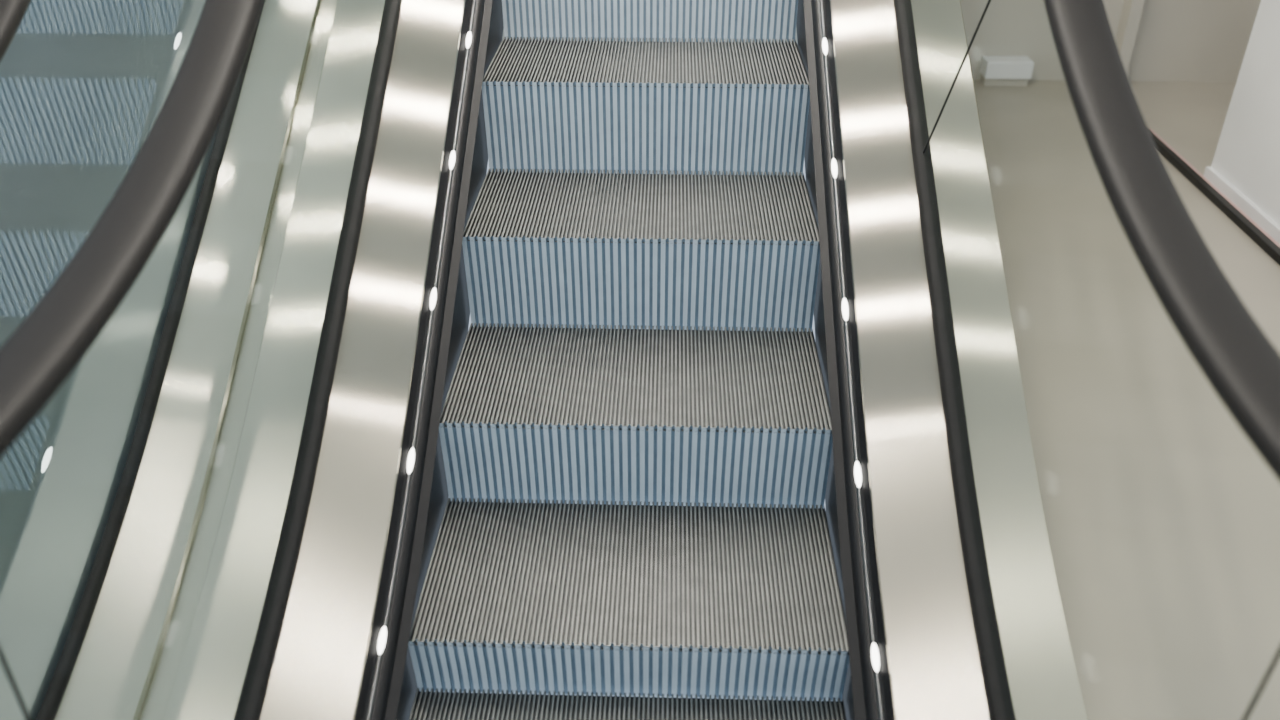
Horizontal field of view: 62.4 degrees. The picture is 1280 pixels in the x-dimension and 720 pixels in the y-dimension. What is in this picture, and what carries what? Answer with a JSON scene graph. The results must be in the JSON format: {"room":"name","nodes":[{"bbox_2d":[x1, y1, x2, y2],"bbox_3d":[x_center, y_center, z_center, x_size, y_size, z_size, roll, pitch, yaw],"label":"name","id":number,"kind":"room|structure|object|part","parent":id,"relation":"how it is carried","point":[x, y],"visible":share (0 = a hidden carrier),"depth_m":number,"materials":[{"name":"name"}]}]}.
{"room":"escalator","nodes":[
{"label":"escalator","id":0,"kind":"room"},
{"bbox_2d":[960,0,1260,81],"bbox_3d":[3.554,-4.258,3.915,5.100,6.500,0.150,1,32,1],"label":"wall","id":1,"kind":"structure","parent":0,"point":[1176,40],"depth_m":5.47,"materials":[{"name":"paint"}]},
{"bbox_2d":[1115,0,1144,72],"bbox_3d":[2.490,-4.209,3.835,0.060,6.500,0.100,1,32,1],"label":"trim","id":2,"kind":"structure","parent":1,"relation":"attached to","point":[1131,13],"depth_m":5.37,"materials":[{"name":"paint"}]},
{"bbox_2d":[973,80,1279,719],"bbox_3d":[-0.988,0.109,3.047,14.000,0.001,13.000,1,32,1],"label":"floor","id":3,"kind":"structure","parent":0,"point":[1162,516],"depth_m":2.90,"materials":[{"name":"tile"}]},
{"bbox_2d":[0,0,320,719],"bbox_3d":[-1.558,-1.738,2.277,1.536,4.451,7.610,1,32,1],"label":"escalator","id":4,"kind":"object","parent":3,"relation":"on","point":[102,495],"visible":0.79,"depth_m":2.20,"materials":[{"name":"metal"}]},
{"bbox_3d":[-0.938,-1.997,2.107,0.082,3.831,7.588,1,32,1],"label":"handrail","id":5,"kind":"part","parent":4,"relation":"part of","materials":[{"name":"rubber"}]},
{"bbox_3d":[-1.139,-1.479,2.418,0.017,3.260,7.600,1,32,1],"label":"skirt trim","id":6,"kind":"part","parent":4,"relation":"part of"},
{"bbox_2d":[0,0,1279,719],"bbox_3d":[0.021,-1.714,2.238,1.536,4.451,7.610,1,32,1],"label":"escalator","id":7,"kind":"object","parent":3,"relation":"on","point":[617,481],"visible":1,"depth_m":2.17,"materials":[{"name":"metal"}]},
{"bbox_3d":[-0.580,-1.992,2.098,0.082,3.831,7.588,1,32,1],"label":"handrail","id":8,"kind":"part","parent":7,"relation":"part of","materials":[{"name":"rubber"}]},
{"bbox_2d":[140,0,337,719],"bbox_3d":[-0.769,-1.498,2.393,0.044,3.240,7.600,1,32,1],"label":"trim","id":9,"kind":"structure","parent":7,"relation":"attached to","point":[166,672],"depth_m":2.12,"materials":[{"name":"metal"}]},
{"bbox_3d":[-0.399,-1.467,2.400,0.017,3.260,7.600,1,32,1],"label":"skirt trim","id":10,"kind":"part","parent":7,"relation":"part of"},
{"bbox_3d":[0.440,-1.454,2.379,0.017,3.260,7.600,1,32,1],"label":"skirt trim","id":11,"kind":"part","parent":7,"relation":"part of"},
{"bbox_3d":[0.681,-1.972,2.067,0.082,3.831,7.588,1,32,1],"label":"handrail","id":12,"kind":"part","parent":7,"relation":"part of","materials":[{"name":"rubber"}]},
{"bbox_2d":[980,56,1033,85],"bbox_3d":[1.910,-1.508,5.523,0.240,0.130,0.120,1,32,1],"label":"box","id":13,"kind":"object","parent":3,"relation":"on","point":[994,70],"visible":1,"depth_m":5.48,"materials":[{"name":"white paint"}]},
{"bbox_2d":[1149,129,1279,264],"bbox_3d":[2.256,0.466,2.445,0.055,0.030,5.790,1,32,1],"label":"track","id":14,"kind":"object","parent":3,"relation":"on","point":[1232,211],"visible":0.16,"depth_m":4.20,"materials":[{"name":"metal"}]},
{"bbox_2d":[1211,0,1279,225],"bbox_3d":[4.182,-2.692,1.397,3.670,6.500,3.060,1,32,1],"label":"wall","id":15,"kind":"structure","parent":0,"point":[1247,154],"depth_m":4.08,"materials":[{"name":"white paint"}]},
{"bbox_2d":[1203,166,1279,243],"bbox_3d":[2.338,0.018,3.147,0.020,0.050,3.060,1,32,1],"label":"baseboard","id":16,"kind":"structure","parent":15,"relation":"attached to","point":[1256,214],"depth_m":4.14,"materials":[{"name":"white paint"}]}
]}

